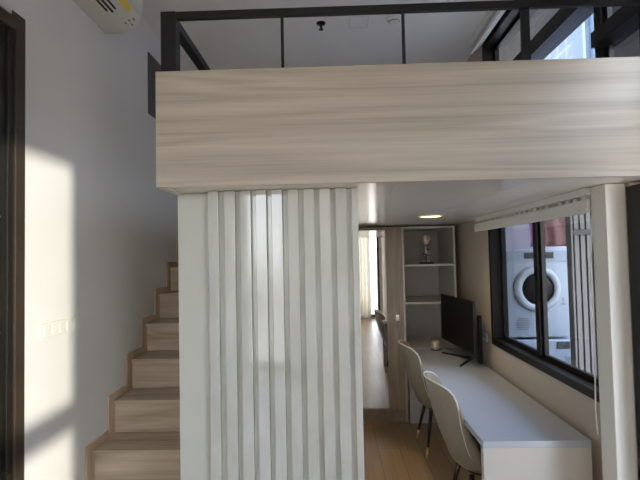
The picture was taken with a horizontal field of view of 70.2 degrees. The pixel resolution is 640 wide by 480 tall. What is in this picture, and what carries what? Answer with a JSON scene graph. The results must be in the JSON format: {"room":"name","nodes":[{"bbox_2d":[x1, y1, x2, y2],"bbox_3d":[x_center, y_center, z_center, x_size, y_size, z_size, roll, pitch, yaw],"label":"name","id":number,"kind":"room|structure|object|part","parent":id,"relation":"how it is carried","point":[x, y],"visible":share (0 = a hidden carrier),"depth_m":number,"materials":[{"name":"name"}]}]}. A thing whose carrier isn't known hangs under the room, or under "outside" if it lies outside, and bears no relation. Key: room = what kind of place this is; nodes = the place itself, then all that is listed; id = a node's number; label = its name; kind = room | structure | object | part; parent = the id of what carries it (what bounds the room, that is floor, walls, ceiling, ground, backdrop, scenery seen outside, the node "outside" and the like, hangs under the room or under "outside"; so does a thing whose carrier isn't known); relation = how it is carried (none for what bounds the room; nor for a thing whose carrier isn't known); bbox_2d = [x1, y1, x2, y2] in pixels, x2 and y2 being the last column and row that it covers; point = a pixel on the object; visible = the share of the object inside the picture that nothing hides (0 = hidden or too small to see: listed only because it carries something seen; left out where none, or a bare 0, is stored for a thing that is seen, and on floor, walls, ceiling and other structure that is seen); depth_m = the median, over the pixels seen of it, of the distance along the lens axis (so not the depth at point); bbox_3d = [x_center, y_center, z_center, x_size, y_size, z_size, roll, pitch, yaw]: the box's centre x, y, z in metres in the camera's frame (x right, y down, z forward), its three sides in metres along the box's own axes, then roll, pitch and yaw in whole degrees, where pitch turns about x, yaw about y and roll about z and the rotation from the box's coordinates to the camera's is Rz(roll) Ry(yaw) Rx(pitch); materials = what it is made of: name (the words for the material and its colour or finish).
{"room":"studio apartment","nodes":[
{"label":"studio apartment","id":0,"kind":"room"},
{"bbox_2d":[1,0,183,479],"bbox_3d":[-1.491,0.033,1.315,0.150,3.710,8.850,-1,-2,1],"label":"wall","id":1,"kind":"structure","parent":0,"point":[101,236],"depth_m":2.65,"materials":[{"name":"grey paint"}]},
{"bbox_2d":[0,0,25,479],"bbox_3d":[-1.368,0.390,1.528,0.068,2.885,1.108,-1,-2,1],"label":"door","id":2,"kind":"structure","parent":1,"relation":"in","point":[12,25],"depth_m":2.02,"materials":[{"name":"brown wood"}]},
{"bbox_2d":[40,315,79,340],"bbox_3d":[-1.371,0.463,2.418,0.014,0.080,0.352,-1,-2,1],"label":"light switch","id":3,"kind":"object","parent":1,"relation":"attached to","point":[63,326],"visible":1,"depth_m":2.39,"materials":[{"name":"white plastic"}]},
{"bbox_2d":[73,0,141,33],"bbox_3d":[-1.293,-1.520,2.573,0.245,0.306,0.845,-1,-2,1],"label":"air conditioner","id":4,"kind":"object","parent":1,"relation":"attached to","point":[112,16],"visible":1,"depth_m":2.81,"materials":[{"name":"beige plastic"}]},
{"bbox_2d":[148,52,160,118],"bbox_3d":[-1.367,-1.254,3.944,0.018,0.499,0.580,-1,-2,1],"label":"wall panel","id":5,"kind":"object","parent":1,"relation":"attached to","point":[154,66],"visible":0.46,"depth_m":3.71,"materials":[{"name":"black"}]},
{"bbox_3d":[-1.361,-1.255,3.944,0.006,0.445,0.520,-1,-2,1],"label":"door","id":6,"kind":"part","parent":5,"relation":"part of","materials":[{"name":"black"}]},
{"bbox_2d":[141,0,493,70],"bbox_3d":[-0.061,-1.927,1.346,3.090,0.150,8.850,-1,-2,1],"label":"ceiling","id":7,"kind":"structure","parent":0,"point":[444,37],"depth_m":3.93,"materials":[{"name":"paint"}]},
{"bbox_2d":[316,21,325,30],"bbox_3d":[0.009,-1.740,3.712,0.076,0.056,0.076,-1,-2,1],"label":"sprinkler","id":8,"kind":"object","parent":7,"relation":"attached to","point":[319,23],"visible":1,"depth_m":3.70,"materials":[{"name":"black metal"}]},
{"bbox_2d":[348,16,368,27],"bbox_3d":[0.313,-1.773,3.708,0.160,0.004,0.190,-1,-2,1],"label":"access hatch","id":9,"kind":"object","parent":7,"relation":"attached to","point":[356,21],"visible":1,"depth_m":3.70,"materials":[{"name":"grey paint"}]},
{"bbox_3d":[0.313,-1.774,3.708,0.132,0.002,0.162,-1,-2,1],"label":"lid","id":10,"kind":"part","parent":9,"relation":"part of","materials":[{"name":"paint"}]},
{"bbox_2d":[386,15,400,25],"bbox_3d":[0.598,-1.759,3.672,0.124,0.046,0.124,-1,-2,1],"label":"smoke detector","id":11,"kind":"object","parent":7,"relation":"attached to","point":[393,20],"visible":0.95,"depth_m":3.64,"materials":[{"name":"white plastic"}]},
{"bbox_2d":[159,176,639,227],"bbox_3d":[0.050,-0.299,3.753,2.819,0.256,3.619,-1,-2,1],"label":"ceiling","id":12,"kind":"structure","parent":0,"point":[396,204],"depth_m":2.42,"materials":[{"name":"paint"}]},
{"bbox_3d":[-0.638,-0.173,3.392,0.036,0.006,2.868,-1,-2,1],"label":"edge trim","id":13,"kind":"part","parent":12,"relation":"part of","materials":[{"name":"white laminate"}]},
{"bbox_2d":[155,57,639,187],"bbox_3d":[0.352,-0.495,1.930,2.110,0.501,0.020,-1,-2,1],"label":"panel","id":14,"kind":"object","parent":12,"relation":"attached to","point":[549,118],"visible":1,"depth_m":1.92,"materials":[{"name":"beige wood"}]},
{"bbox_2d":[160,0,639,71],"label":"railing","id":15,"kind":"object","parent":14,"relation":"on","point":[610,30],"depth_m":1.99,"materials":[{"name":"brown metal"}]},
{"bbox_3d":[-0.658,-0.737,2.007,0.067,0.522,0.060,-1,-2,1],"label":"corner post","id":16,"kind":"part","parent":15,"relation":"part of","materials":[{"name":"black metal"}]},
{"bbox_3d":[-0.621,-0.921,3.449,0.044,0.042,2.807,-1,-2,1],"label":"rail","id":17,"kind":"part","parent":15,"relation":"part of","materials":[{"name":"black metal"}]},
{"bbox_3d":[0.393,-0.708,3.404,2.094,0.522,2.908,-1,-2,1],"label":"loft railing","id":18,"kind":"part","parent":15,"relation":"part of","materials":[{"name":"black metal"}]},
{"bbox_3d":[0.383,-1.002,1.972,2.027,0.033,0.025,-1,-2,1],"label":"rail","id":19,"kind":"part","parent":15,"relation":"part of","materials":[{"name":"black metal"}]},
{"bbox_2d":[470,0,505,53],"bbox_3d":[1.347,-1.746,3.029,0.100,0.149,2.000,-1,-2,1],"label":"blind","id":20,"kind":"object","parent":15,"relation":"attached to","point":[490,19],"visible":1,"depth_m":3.67,"materials":[{"name":"white plastic"}]},
{"bbox_3d":[0.884,-0.752,1.951,0.034,0.486,0.022,-1,-2,1],"label":"post","id":21,"kind":"part","parent":15,"relation":"part of","materials":[{"name":"black metal"}]},
{"bbox_3d":[1.513,-1.183,3.189,0.028,1.030,1.510,-1,-2,1],"label":"sash","id":22,"kind":"part","parent":15,"relation":"part of","materials":[{"name":"brown metal"}]},
{"bbox_3d":[1.486,-1.218,2.185,0.028,1.030,0.380,-1,-2,1],"label":"sash","id":23,"kind":"part","parent":15,"relation":"part of","materials":[{"name":"brown metal"}]},
{"bbox_2d":[418,215,442,217],"bbox_3d":[0.902,-0.192,3.716,0.196,0.008,0.196,-1,-2,1],"label":"recessed light","id":24,"kind":"object","parent":12,"relation":"in","point":[423,216],"visible":0.99,"depth_m":3.70,"materials":[{"name":"white plastic"}]},
{"bbox_2d":[363,401,481,479],"bbox_3d":[0.030,1.824,1.211,2.820,0.060,8.550,-1,-2,1],"label":"floor","id":25,"kind":"structure","parent":0,"point":[392,449],"depth_m":4.00,"materials":[{"name":"laminate"}]},
{"bbox_2d":[85,239,179,479],"bbox_3d":[-0.982,0.739,3.467,0.726,2.310,2.700,-1,-2,1],"label":"staircase","id":26,"kind":"structure","parent":25,"relation":"on","point":[141,441],"depth_m":2.97,"materials":[{"name":"brown wood"}]},
{"bbox_2d":[178,194,210,479],"bbox_3d":[-0.571,0.811,2.118,0.158,2.053,0.018,-1,-2,1],"label":"panel","id":27,"kind":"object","parent":25,"relation":"on","point":[193,251],"depth_m":2.12,"materials":[{"name":"white paint"}]},
{"bbox_2d":[208,188,364,479],"bbox_3d":[-0.150,0.798,2.063,0.685,2.058,0.050,-1,-2,1],"label":"cladding","id":28,"kind":"object","parent":25,"relation":"on","point":[286,395],"visible":1,"depth_m":2.06,"materials":[{"name":"white laminate"}]},
{"bbox_2d":[359,227,405,420],"bbox_3d":[0.587,0.898,5.151,0.609,2.048,0.710,-1,-2,1],"label":"wardrobe","id":29,"kind":"object","parent":25,"relation":"on","point":[380,248],"visible":0.66,"depth_m":4.81,"materials":[{"name":"brown wood"}]},
{"bbox_2d":[359,230,389,408],"bbox_3d":[0.497,0.836,4.822,0.439,1.886,0.020,-1,-2,1],"label":"mirror","id":30,"kind":"object","parent":29,"relation":"on","point":[373,244],"depth_m":4.81,"materials":[{"name":"mirror"}]},
{"bbox_3d":[0.558,-0.123,4.855,0.609,0.025,0.022,-1,-2,1],"label":"rail","id":31,"kind":"part","parent":29,"relation":"part of","materials":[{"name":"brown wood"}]},
{"bbox_3d":[0.597,1.805,4.786,0.609,0.054,0.022,-1,-2,1],"label":"rail","id":32,"kind":"part","parent":29,"relation":"part of","materials":[{"name":"brown wood"}]},
{"bbox_2d":[398,340,432,459],"bbox_3d":[1.014,1.400,4.128,0.585,0.961,0.529,-1,-2,1],"label":"dining chair","id":33,"kind":"object","parent":25,"relation":"on","point":[414,367],"visible":0.59,"depth_m":3.98,"materials":[{"name":"beige leather"}]},
{"bbox_3d":[0.963,1.651,4.285,0.035,0.294,0.124,0,-2,-29],"label":"leg","id":34,"kind":"part","parent":33,"relation":"part of","materials":[{"name":"black metal"}]},
{"bbox_3d":[0.955,1.640,3.957,0.035,0.294,0.124,-2,-2,32],"label":"leg","id":35,"kind":"part","parent":33,"relation":"part of","materials":[{"name":"black metal"}]},
{"bbox_2d":[401,226,457,421],"bbox_3d":[1.174,0.888,5.140,0.560,2.044,0.702,-1,-2,1],"label":"bookcase","id":36,"kind":"object","parent":25,"relation":"on","point":[423,284],"visible":0.52,"depth_m":5.47,"materials":[{"name":"laminate"}]},
{"bbox_3d":[0.905,0.894,5.147,0.020,2.044,0.702,-1,-2,1],"label":"panel","id":37,"kind":"part","parent":36,"relation":"part of","materials":[{"name":"laminate"}]},
{"bbox_3d":[1.184,0.910,5.485,0.519,2.023,0.010,-1,-2,1],"label":"panel","id":38,"kind":"part","parent":36,"relation":"part of","materials":[{"name":"grey wood"}]},
{"bbox_3d":[1.170,0.675,5.143,0.519,0.020,0.690,-1,-2,1],"label":"shelf","id":39,"kind":"part","parent":36,"relation":"part of","materials":[{"name":"laminate"}]},
{"bbox_2d":[418,233,433,263],"bbox_3d":[1.179,0.095,5.070,0.170,0.338,0.170,-1,-2,1],"label":"rose","id":40,"kind":"object","parent":36,"relation":"on","point":[425,239],"visible":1,"depth_m":5.04,"materials":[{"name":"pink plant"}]},
{"bbox_3d":[1.154,-0.123,5.176,0.519,0.020,0.702,-1,-2,1],"label":"panel","id":41,"kind":"part","parent":36,"relation":"part of","materials":[{"name":"laminate"}]},
{"bbox_3d":[1.162,0.278,5.157,0.519,0.020,0.690,-1,-2,1],"label":"shelf","id":42,"kind":"part","parent":36,"relation":"part of","materials":[{"name":"laminate"}]},
{"bbox_3d":[1.180,1.158,5.126,0.519,0.020,0.690,-1,-2,1],"label":"shelf","id":43,"kind":"part","parent":36,"relation":"part of","materials":[{"name":"laminate"}]},
{"bbox_3d":[1.444,0.882,5.133,0.020,2.044,0.702,-1,-2,1],"label":"panel","id":44,"kind":"part","parent":36,"relation":"part of","materials":[{"name":"laminate"}]},
{"bbox_2d":[423,371,481,479],"bbox_3d":[0.983,1.359,2.959,0.585,0.961,0.529,-1,-2,1],"label":"dining chair","id":45,"kind":"object","parent":25,"relation":"on","point":[463,447],"visible":0.75,"depth_m":2.81,"materials":[{"name":"beige leather"}]},
{"bbox_3d":[0.932,1.610,3.116,0.035,0.294,0.124,0,-2,-29],"label":"leg","id":46,"kind":"part","parent":45,"relation":"part of","materials":[{"name":"black metal"}]},
{"bbox_3d":[0.923,1.599,2.788,0.035,0.294,0.124,-2,-2,32],"label":"leg","id":47,"kind":"part","parent":45,"relation":"part of","materials":[{"name":"black metal"}]},
{"bbox_2d":[409,348,592,479],"bbox_3d":[1.176,1.474,3.567,0.561,0.760,2.394,-1,-2,1],"label":"desk","id":48,"kind":"object","parent":25,"relation":"on","point":[519,438],"visible":0.84,"depth_m":2.61,"materials":[{"name":"white laminate"}]},
{"bbox_3d":[1.192,1.534,4.741,0.526,0.724,0.036,-1,-2,1],"label":"panel","id":49,"kind":"part","parent":48,"relation":"part of","materials":[{"name":"white laminate"}]},
{"bbox_2d":[441,294,482,366],"bbox_3d":[1.327,0.830,4.303,0.257,0.576,0.816,-1,-2,1],"label":"monitor","id":50,"kind":"object","parent":48,"relation":"on","point":[458,320],"visible":1,"depth_m":4.16,"materials":[{"name":"black plastic"}]},
{"bbox_3d":[1.145,1.451,2.391,0.561,0.724,0.040,-1,-2,1],"label":"panel","id":51,"kind":"part","parent":48,"relation":"part of","materials":[{"name":"white laminate"}]},
{"bbox_3d":[1.197,1.131,4.708,0.103,0.007,0.103,-1,-2,1],"label":"coaster","id":52,"kind":"object","parent":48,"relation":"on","visible":0},
{"bbox_2d":[431,339,439,349],"bbox_3d":[1.195,1.068,4.710,0.091,0.118,0.091,-1,-2,1],"label":"candle","id":53,"kind":"object","parent":52,"relation":"on","point":[435,344],"visible":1,"depth_m":4.67,"materials":[{"name":"beige wax"}]},
{"bbox_2d":[591,184,637,479],"bbox_3d":[1.393,0.769,2.137,0.095,2.059,0.118,-1,-2,1],"label":"pillar","id":54,"kind":"structure","parent":25,"relation":"on","point":[610,240],"depth_m":2.10,"materials":[{"name":"white paint"}]},
{"bbox_2d":[505,223,569,337],"bbox_3d":[2.261,0.628,4.873,1.260,2.500,0.100,-1,-2,1],"label":"wall","id":55,"kind":"structure","parent":0,"point":[518,237],"depth_m":4.85,"materials":[{"name":"paint"}]},
{"bbox_2d":[455,11,639,479],"bbox_3d":[1.462,-0.031,1.238,0.120,3.710,8.850,-1,-2,1],"label":"wall","id":56,"kind":"structure","parent":0,"point":[573,407],"depth_m":3.53,"materials":[{"name":"beige paint"}]},
{"bbox_2d":[482,331,487,341],"bbox_3d":[1.490,0.872,4.114,0.011,0.080,0.120,-1,-2,1],"label":"wall socket","id":57,"kind":"object","parent":56,"relation":"attached to","point":[484,334],"visible":1,"depth_m":4.09,"materials":[{"name":"white plastic"}]},
{"bbox_2d":[488,221,599,402],"bbox_3d":[1.512,0.318,3.097,0.132,1.092,1.690,-1,-2,1],"label":"window","id":58,"kind":"structure","parent":56,"relation":"in","point":[580,380],"depth_m":3.19,"materials":[{"name":"brown metal"}]},
{"bbox_3d":[1.555,0.333,3.555,0.028,0.992,0.670,-1,-2,1],"label":"sash","id":59,"kind":"part","parent":58,"relation":"part of","materials":[{"name":"brown metal"}]},
{"bbox_2d":[474,188,597,433],"bbox_3d":[1.378,0.371,3.084,0.080,1.196,1.818,-1,-2,1],"label":"window blind","id":60,"kind":"object","parent":58,"relation":"attached to","point":[578,202],"visible":0.88,"depth_m":2.62,"materials":[{"name":"white plastic"}]},
{"bbox_3d":[1.361,-0.180,3.104,0.032,0.017,1.738,-1,-2,1],"label":"lace trim","id":61,"kind":"part","parent":60,"relation":"part of","materials":[{"name":"white fabric"}]},
{"bbox_3d":[1.329,0.370,2.202,0.009,1.138,0.054,-1,-2,1],"label":"pull cord","id":62,"kind":"part","parent":60,"relation":"part of","materials":[{"name":"white plastic"}]},
{"bbox_3d":[1.533,0.304,2.731,0.028,0.992,0.860,-1,-2,1],"label":"sash","id":63,"kind":"part","parent":58,"relation":"part of","materials":[{"name":"brown metal"}]},
{"bbox_2d":[626,184,639,479],"bbox_3d":[1.472,0.328,1.621,0.135,2.900,0.897,-1,-2,1],"label":"door","id":64,"kind":"structure","parent":56,"relation":"in","point":[632,192],"depth_m":2.04,"materials":[{"name":"brown metal"}]},
{"bbox_3d":[2.236,1.868,2.878,1.260,0.120,4.000,-1,-2,1],"label":"floor","id":65,"kind":"structure","parent":0,"visible":0},
{"bbox_2d":[513,337,570,363],"bbox_3d":[1.995,1.381,4.307,0.586,0.965,0.592,-1,-2,1],"label":"washing machine","id":66,"kind":"object","parent":65,"relation":"on","point":[559,347],"visible":0.1,"depth_m":4.06,"materials":[{"name":"white metal"}]},
{"bbox_3d":[1.822,0.989,4.064,0.210,0.140,0.012,-1,-2,1],"label":"detergent drawer","id":67,"kind":"part","parent":66,"relation":"part of","materials":[{"name":"white plastic"}]},
{"bbox_2d":[506,249,569,337],"bbox_3d":[1.977,0.486,4.339,0.586,0.787,0.592,-1,-2,1],"label":"dryer","id":68,"kind":"object","parent":66,"relation":"on","point":[520,263],"visible":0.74,"depth_m":4.08,"materials":[{"name":"white metal"}]},
{"bbox_2d":[516,318,530,329],"bbox_3d":[1.819,0.751,4.077,0.127,0.104,0.004,-1,-2,1],"label":"vent grille","id":69,"kind":"object","parent":68,"relation":"attached to","point":[521,323],"depth_m":4.08,"materials":[{"name":"white plastic"}]},
{"bbox_3d":[1.947,0.435,4.062,0.285,0.285,0.035,-1,-2,1],"label":"door glass","id":70,"kind":"part","parent":68,"relation":"part of","materials":[{"name":"black glass"}]},
{"bbox_2d":[565,212,598,376],"bbox_3d":[2.004,0.693,3.043,0.622,2.249,0.065,-1,-2,1],"label":"slatted screen","id":71,"kind":"object","parent":65,"relation":"on","point":[578,227],"visible":0.09,"depth_m":3.05,"materials":[{"name":"beige metal"}]},
{"bbox_3d":[1.699,0.699,3.051,0.013,2.249,0.065,-1,-2,1],"label":"edge post","id":72,"kind":"part","parent":71,"relation":"part of","materials":[{"name":"beige metal"}]},
{"bbox_3d":[1.994,-0.058,3.044,0.608,0.037,0.014,-1,-2,1],"label":"cross rail","id":73,"kind":"part","parent":71,"relation":"part of","materials":[{"name":"metal"}]},
{"bbox_3d":[2.233,-0.308,4.556,1.258,0.015,0.016,-1,-2,1],"label":"clothes line","id":74,"kind":"object","parent":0,"visible":0},
{"bbox_2d":[529,223,532,246],"bbox_3d":[2.134,-0.111,4.550,0.097,0.360,0.040,-2,-2,11],"label":"towel","id":75,"kind":"object","parent":74,"relation":"hanging from","point":[530,224],"visible":0.23,"depth_m":4.56,"materials":[{"name":"purple fabric"}]},
{"bbox_2d":[544,217,565,246],"bbox_3d":[2.436,-0.118,4.542,0.420,0.360,0.047,-1,-2,1],"label":"towel","id":76,"kind":"object","parent":74,"relation":"hanging from","point":[555,229],"visible":0.41,"depth_m":4.54,"materials":[{"name":"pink fabric"}]},
{"label":"outside","id":77,"kind":"structure","parent":0,"visible":0},
{"bbox_2d":[543,14,594,59],"bbox_3d":[35.436,-7.864,59.392,11.900,102.000,36.000,-1,-2,1],"label":"tower building","id":78,"kind":"structure","parent":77,"point":[577,45],"depth_m":51.77,"materials":[{"name":"white"}]},
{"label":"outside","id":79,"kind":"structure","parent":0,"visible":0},
{"bbox_2d":[499,8,559,60],"bbox_3d":[1.780,-1.970,3.325,0.489,0.120,4.600,-1,-2,1],"label":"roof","id":80,"kind":"structure","parent":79,"point":[511,47],"depth_m":4.14,"materials":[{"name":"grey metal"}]},
{"bbox_3d":[1.959,-0.596,2.919,0.809,0.100,3.895,-1,-2,1],"label":"canopy","id":81,"kind":"object","parent":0,"visible":0},
{"bbox_2d":[612,6,639,56],"bbox_3d":[1.969,-1.300,2.556,0.060,1.278,1.120,-1,-2,1],"label":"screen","id":82,"kind":"object","parent":81,"relation":"on","point":[630,47],"depth_m":2.88,"materials":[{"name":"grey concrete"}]}
]}

